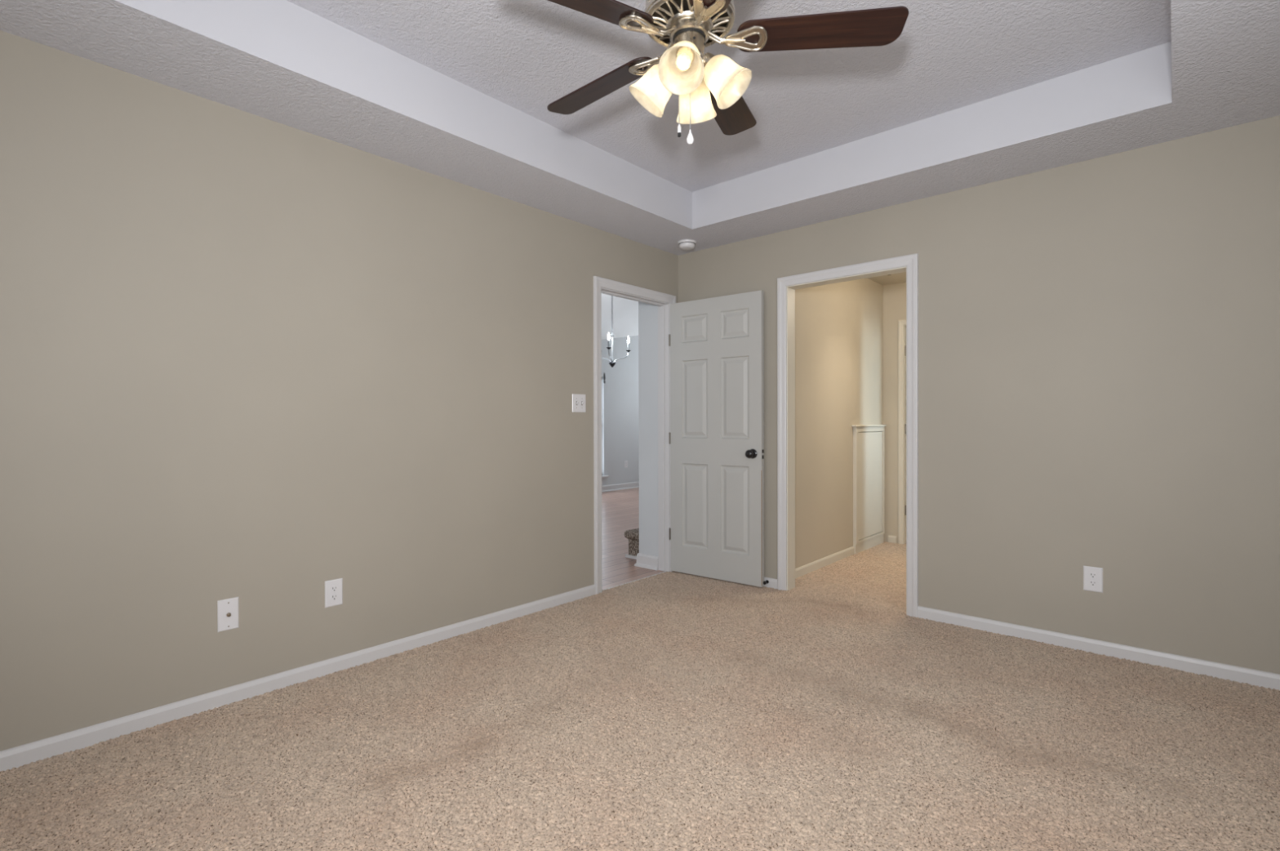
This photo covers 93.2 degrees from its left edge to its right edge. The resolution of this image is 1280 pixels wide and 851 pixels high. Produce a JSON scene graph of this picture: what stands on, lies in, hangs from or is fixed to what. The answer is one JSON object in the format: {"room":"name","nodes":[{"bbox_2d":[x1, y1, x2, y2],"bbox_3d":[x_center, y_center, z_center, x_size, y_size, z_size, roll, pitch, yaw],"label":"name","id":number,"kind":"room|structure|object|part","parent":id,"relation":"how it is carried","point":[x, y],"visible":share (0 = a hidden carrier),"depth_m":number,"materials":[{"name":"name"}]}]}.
{"room":"empty bedroom","nodes":[
{"label":"empty bedroom","id":0,"kind":"room"},
{"bbox_2d":[0,30,678,751],"bbox_3d":[-1.173,-0.215,3.137,0.110,2.790,4.320,0,0,42],"label":"wall","id":1,"kind":"structure","parent":0,"point":[261,362],"depth_m":2.54,"materials":[{"name":"beige paint"}]},
{"bbox_2d":[217,596,239,631],"bbox_3d":[-1.679,0.773,2.473,0.017,0.128,0.074,0,0,42],"label":"cable jack","id":2,"kind":"object","parent":1,"relation":"attached to","point":[228,610],"visible":1,"depth_m":2.47,"materials":[{"name":"white plastic"}]},
{"bbox_2d":[0,584,595,770],"bbox_3d":[-1.426,1.107,2.761,0.014,0.076,3.407,0,0,42],"label":"baseboard","id":3,"kind":"structure","parent":1,"relation":"attached to","point":[15,757],"depth_m":2.53,"materials":[{"name":"white paint"}]},
{"bbox_2d":[324,577,342,608],"bbox_3d":[-1.408,0.770,2.787,0.007,0.122,0.078,0,0,42],"label":"electrical outlet","id":4,"kind":"object","parent":1,"relation":"attached to","point":[333,588],"visible":1,"depth_m":2.78,"materials":[{"name":"white plastic"}]},
{"bbox_2d":[330,585,337,591],"bbox_3d":[-1.406,0.751,2.785,0.002,0.027,0.034,0,0,42],"label":"socket","id":5,"kind":"object","parent":4,"relation":"attached to","point":[333,588],"depth_m":2.78,"materials":[{"name":"white plastic"}]},
{"bbox_2d":[330,593,337,600],"bbox_3d":[-1.406,0.790,2.785,0.002,0.027,0.034,0,0,42],"label":"socket","id":6,"kind":"object","parent":4,"relation":"attached to","point":[334,597],"depth_m":2.78,"materials":[{"name":"white plastic"}]},
{"bbox_2d":[572,393,585,412],"bbox_3d":[-0.390,-0.144,3.925,0.020,0.118,0.118,0,0,42],"label":"light switch","id":7,"kind":"object","parent":1,"relation":"attached to","point":[578,400],"visible":1,"depth_m":3.92,"materials":[{"name":"white plastic"}]},
{"bbox_2d":[593,275,675,594],"bbox_3d":[-0.053,0.068,4.388,0.130,2.129,0.870,0,0,42],"label":"trim","id":8,"kind":"structure","parent":1,"relation":"attached to","point":[601,285],"depth_m":4.51,"materials":[{"name":"white paint"}]},
{"bbox_2d":[668,289,764,586],"bbox_3d":[0.517,0.091,4.366,0.776,2.030,0.106,0,0,38],"label":"door","id":9,"kind":"structure","parent":1,"relation":"in","point":[716,435],"depth_m":4.35,"materials":[{"name":"paint"}]},
{"bbox_3d":[0.757,0.195,4.153,0.059,0.059,0.067,0,0,38],"label":"knob","id":10,"kind":"part","parent":9,"relation":"part of","materials":[{"name":"black metal"}]},
{"bbox_2d":[601,293,638,339],"bbox_3d":[-0.329,-1.950,7.330,4.191,3.530,9.500,0,0,42],"label":"ceiling","id":11,"kind":"structure","parent":0,"point":[625,311],"depth_m":9.27,"materials":[{"name":"paint"}]},
{"bbox_2d":[601,295,631,367],"bbox_3d":[-0.362,-1.304,7.230,0.376,1.240,0.415,0,0,42],"label":"chandelier","id":12,"kind":"object","parent":11,"relation":"hanging from","point":[611,362],"visible":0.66,"depth_m":7.19,"materials":[{"name":"grey metal"}]},
{"bbox_3d":[-0.331,-1.468,7.194,0.015,0.764,0.015,0,0,-3],"label":"chain","id":13,"kind":"part","parent":12,"relation":"part of","materials":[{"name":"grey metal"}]},
{"bbox_3d":[-0.224,-0.816,7.239,0.196,0.141,0.013,0,0,-21],"label":"arm","id":14,"kind":"part","parent":12,"relation":"part of","materials":[{"name":"silver metal"}]},
{"bbox_2d":[601,335,639,485],"bbox_3d":[-1.859,-1.374,8.689,0.100,5.050,9.300,0,0,42],"label":"wall","id":15,"kind":"structure","parent":0,"point":[620,442],"depth_m":10.36,"materials":[{"name":"paint"}]},
{"bbox_2d":[601,372,608,477],"bbox_3d":[-0.963,-0.006,9.638,0.150,1.740,1.215,0,0,42],"label":"window","id":16,"kind":"structure","parent":15,"relation":"in","point":[604,376],"depth_m":10.05,"materials":[{"name":"white paint"}]},
{"bbox_3d":[-1.003,0.014,9.668,0.050,1.640,1.085,0,0,42],"label":"frame","id":17,"kind":"part","parent":16,"relation":"part of","materials":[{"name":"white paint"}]},
{"bbox_2d":[601,481,639,492],"bbox_3d":[-1.806,1.056,8.660,0.028,0.102,9.300,0,0,42],"label":"baseboard","id":18,"kind":"structure","parent":15,"relation":"attached to","point":[634,484],"depth_m":10.31,"materials":[{"name":"white paint"}]},
{"bbox_2d":[624,460,627,467],"bbox_3d":[-0.237,0.667,10.447,0.007,0.122,0.078,0,0,42],"label":"electrical outlet","id":19,"kind":"object","parent":15,"relation":"attached to","point":[625,461],"visible":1,"depth_m":10.44,"materials":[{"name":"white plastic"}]},
{"bbox_2d":[0,487,1279,850],"bbox_3d":[0.663,1.138,5.662,7.900,0.067,10.520,0,0,42],"label":"floor","id":20,"kind":"structure","parent":0,"point":[673,710],"depth_m":2.13,"materials":[{"name":"beige carpet"}]},
{"bbox_2d":[624,528,639,559],"bbox_3d":[0.319,0.814,5.306,0.455,0.609,0.865,0,0,42],"label":"staircase","id":21,"kind":"structure","parent":20,"relation":"on","point":[633,535],"depth_m":5.10,"materials":[{"name":"brown carpet"}]},
{"bbox_3d":[0.030,1.109,5.021,0.400,0.024,0.018,0,0,42],"label":"shoe moulding","id":22,"kind":"part","parent":21,"relation":"part of","materials":[{"name":"white paint"}]},
{"bbox_2d":[602,570,667,590],"bbox_3d":[-0.031,1.122,4.377,0.010,0.008,0.730,0,0,42],"label":"threshold","id":23,"kind":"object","parent":20,"relation":"on","point":[665,571],"depth_m":4.39,"materials":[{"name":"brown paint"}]},
{"bbox_2d":[0,0,1279,255],"bbox_3d":[0.146,-1.307,1.961,3.420,0.001,4.320,0,0,42],"label":"ceiling","id":24,"kind":"structure","parent":0,"point":[1225,54],"depth_m":2.53,"materials":[{"name":"grey paint"}]},
{"bbox_2d":[677,239,696,249],"bbox_3d":[0.339,-1.297,4.365,0.136,0.047,0.136,0,0,42],"label":"smoke detector","id":25,"kind":"object","parent":24,"relation":"attached to","point":[685,244],"visible":1,"depth_m":4.32,"materials":[{"name":"white plastic"}]},
{"bbox_2d":[115,0,1172,228],"bbox_3d":[0.120,-1.432,1.980,2.463,0.248,3.476,0,0,42],"label":"tray ceiling side","id":26,"kind":"structure","parent":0,"point":[285,33],"depth_m":2.79,"materials":[{"name":"paint"}]},
{"bbox_2d":[638,301,657,555],"bbox_3d":[0.414,-1.360,5.170,0.204,5.050,1.058,0,0,42],"label":"wall","id":27,"kind":"structure","parent":0,"point":[647,313],"depth_m":4.79,"materials":[{"name":"paint"}]},
{"bbox_2d":[634,552,658,570],"bbox_3d":[0.083,1.073,4.823,0.235,0.102,0.128,0,0,42],"label":"baseboard","id":28,"kind":"structure","parent":27,"relation":"attached to","point":[646,561],"depth_m":4.78,"materials":[{"name":"white paint"}]},
{"bbox_2d":[287,0,1171,191],"bbox_3d":[0.119,-1.576,1.980,2.463,0.040,3.476,0,0,42],"label":"ceiling","id":29,"kind":"structure","parent":0,"point":[526,55],"depth_m":2.58,"materials":[{"name":"grey paint"}]},
{"bbox_2d":[546,0,908,144],"bbox_3d":[0.126,-1.227,1.985,1.234,0.657,1.285,0,0,42],"label":"ceiling fan","id":30,"kind":"object","parent":29,"relation":"hanging from","point":[708,86],"visible":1,"depth_m":1.91,"materials":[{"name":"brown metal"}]},
{"bbox_3d":[-0.144,-1.240,2.224,0.514,0.035,0.138,0,0,42],"label":"blade","id":31,"kind":"part","parent":30,"relation":"part of","materials":[{"name":"brown wood"}]},
{"bbox_3d":[-0.195,-1.237,1.747,0.514,0.035,0.138,0,0,-30],"label":"blade","id":32,"kind":"part","parent":30,"relation":"part of","materials":[{"name":"brown wood"}]},
{"bbox_3d":[0.027,-1.239,1.877,0.192,0.048,0.093,0,0,-30],"label":"blade arm","id":33,"kind":"part","parent":30,"relation":"part of","materials":[{"name":"silver metal"}]},
{"bbox_3d":[0.035,-1.094,1.977,0.152,0.154,0.140,0,0,42],"label":"lamp shade","id":34,"kind":"part","parent":30,"relation":"part of","materials":[{"name":"white glass"}]},
{"bbox_3d":[0.048,-1.240,2.053,0.192,0.048,0.093,0,0,42],"label":"blade arm","id":35,"kind":"part","parent":30,"relation":"part of","materials":[{"name":"silver metal"}]},
{"bbox_3d":[0.126,-1.061,1.941,0.003,0.192,0.003,0,0,12],"label":"pull chain","id":36,"kind":"part","parent":30,"relation":"part of","materials":[{"name":"silver metal"}]},
{"bbox_3d":[0.133,-1.093,1.827,0.140,0.154,0.152,0,0,42],"label":"lamp shade","id":37,"kind":"part","parent":30,"relation":"part of","materials":[{"name":"white glass"}]},
{"bbox_3d":[0.144,-1.157,1.885,0.058,0.057,0.061,0,0,42],"label":"lamp arm","id":38,"kind":"part","parent":30,"relation":"part of","materials":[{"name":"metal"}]},
{"bbox_3d":[0.160,-1.041,1.934,0.003,0.192,0.003,0,0,-18],"label":"pull chain","id":39,"kind":"part","parent":30,"relation":"part of","materials":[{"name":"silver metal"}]},
{"bbox_2d":[646,0,733,47],"bbox_3d":[0.159,-1.291,1.950,0.286,0.031,0.286,0,0,42],"label":"motor housing","id":40,"kind":"object","parent":30,"relation":"attached to","point":[666,14],"depth_m":1.91,"materials":[{"name":"gold metal"}]},
{"bbox_3d":[0.185,-1.095,2.075,0.140,0.154,0.152,0,0,42],"label":"lamp shade","id":41,"kind":"part","parent":30,"relation":"part of","materials":[{"name":"white glass"}]},
{"bbox_3d":[0.188,-1.239,1.802,0.093,0.048,0.192,0,0,-12],"label":"blade arm","id":42,"kind":"part","parent":30,"relation":"part of","materials":[{"name":"silver metal"}]},
{"bbox_3d":[0.224,-1.158,1.936,0.061,0.057,0.058,0,0,42],"label":"lamp arm","id":43,"kind":"part","parent":30,"relation":"part of","materials":[{"name":"silver metal"}]},
{"bbox_3d":[0.243,-1.237,1.551,0.138,0.035,0.514,0,0,-12],"label":"blade","id":44,"kind":"part","parent":30,"relation":"part of","materials":[{"name":"brown wood"}]},
{"bbox_3d":[0.283,-1.094,1.925,0.152,0.154,0.140,0,0,42],"label":"lamp shade","id":45,"kind":"part","parent":30,"relation":"part of","materials":[{"name":"white glass"}]},
{"bbox_3d":[0.325,-1.241,2.323,0.138,0.035,0.514,0,0,24],"label":"blade","id":46,"kind":"part","parent":30,"relation":"part of","materials":[{"name":"brown wood"}]},
{"bbox_3d":[0.308,-1.240,1.932,0.192,0.048,0.093,0,0,6],"label":"blade arm","id":47,"kind":"part","parent":30,"relation":"part of","materials":[{"name":"silver metal"}]},
{"bbox_3d":[0.565,-1.240,1.907,0.514,0.035,0.138,0,0,6],"label":"blade","id":48,"kind":"part","parent":30,"relation":"part of","materials":[{"name":"brown wood"}]},
{"bbox_2d":[795,278,883,568],"bbox_3d":[1.645,-0.133,5.090,0.100,2.590,2.120,0,0,42],"label":"wall","id":49,"kind":"structure","parent":0,"point":[839,326],"depth_m":4.92,"materials":[{"name":"beige paint"}]},
{"bbox_2d":[795,546,854,578],"bbox_3d":[1.420,1.088,4.754,0.012,0.078,1.296,0,0,42],"label":"baseboard","id":50,"kind":"structure","parent":49,"relation":"attached to","point":[809,567],"depth_m":4.78,"materials":[{"name":"white wood"}]},
{"bbox_2d":[851,424,886,553],"bbox_3d":[2.077,0.557,5.472,0.042,1.128,0.717,0,0,42],"label":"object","id":51,"kind":"structure","parent":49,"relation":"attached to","point":[868,447],"depth_m":5.44,"materials":[{"name":"white wood"}]},
{"bbox_3d":[2.079,0.528,5.489,0.024,0.937,0.581,0,0,42],"label":"panel door","id":52,"kind":"part","parent":51,"relation":"part of","materials":[{"name":"white wood"}]},
{"bbox_2d":[867,271,906,285],"bbox_3d":[2.979,-1.377,4.414,2.988,0.100,2.890,0,0,42],"label":"ceiling","id":53,"kind":"structure","parent":0,"point":[899,277],"depth_m":5.50,"materials":[{"name":"beige paint"}]},
{"bbox_2d":[883,281,906,542],"bbox_3d":[2.767,-0.137,5.446,1.108,2.590,0.100,0,0,42],"label":"wall","id":54,"kind":"structure","parent":0,"point":[894,295],"depth_m":5.73,"materials":[{"name":"beige paint"}]},
{"bbox_2d":[888,534,896,542],"bbox_3d":[2.383,1.080,5.720,0.075,0.078,0.012,0,0,42],"label":"baseboard","id":55,"kind":"structure","parent":54,"relation":"attached to","point":[892,539],"depth_m":5.71,"materials":[{"name":"white wood"}]},
{"bbox_2d":[897,319,906,543],"bbox_3d":[2.759,0.068,5.441,0.816,2.104,0.120,0,0,42],"label":"trim","id":56,"kind":"structure","parent":54,"relation":"attached to","point":[901,323],"depth_m":5.65,"materials":[{"name":"white paint"}]},
{"bbox_2d":[678,115,1279,674],"bbox_3d":[1.575,-0.225,3.662,3.530,2.790,0.110,0,0,42],"label":"wall","id":57,"kind":"structure","parent":0,"point":[1099,338],"depth_m":2.99,"materials":[{"name":"beige paint"}]},
{"bbox_2d":[764,576,777,588],"bbox_3d":[0.630,1.093,4.426,0.848,0.076,0.014,0,0,42],"label":"baseboard","id":58,"kind":"structure","parent":57,"relation":"attached to","point":[772,583],"depth_m":4.17,"materials":[{"name":"white paint"}]},
{"bbox_2d":[777,253,918,617],"bbox_3d":[1.318,0.063,3.878,0.912,2.137,0.130,0,0,42],"label":"trim","id":59,"kind":"structure","parent":57,"relation":"attached to","point":[787,286],"depth_m":4.05,"materials":[{"name":"white paint"}]},
{"bbox_2d":[1083,565,1102,592],"bbox_3d":[2.244,0.761,3.000,0.078,0.122,0.007,0,0,42],"label":"electrical outlet","id":60,"kind":"object","parent":57,"relation":"attached to","point":[1092,575],"visible":1,"depth_m":3.00,"materials":[{"name":"white plastic"}]},
{"bbox_2d":[1088,572,1097,577],"bbox_3d":[2.243,0.742,2.998,0.034,0.027,0.002,0,0,42],"label":"socket","id":61,"kind":"object","parent":60,"relation":"attached to","point":[1091,575],"depth_m":3.00,"materials":[{"name":"white plastic"}]},
{"bbox_2d":[1088,579,1097,586],"bbox_3d":[2.243,0.781,2.998,0.034,0.027,0.002,0,0,42],"label":"socket","id":62,"kind":"object","parent":60,"relation":"attached to","point":[1091,582],"depth_m":3.00,"materials":[{"name":"white plastic"}]},
{"bbox_2d":[917,605,1279,689],"bbox_3d":[2.242,1.097,3.000,1.648,0.076,0.014,0,0,42],"label":"baseboard","id":63,"kind":"structure","parent":57,"relation":"attached to","point":[1220,670],"depth_m":2.94,"materials":[{"name":"white paint"}]}
]}

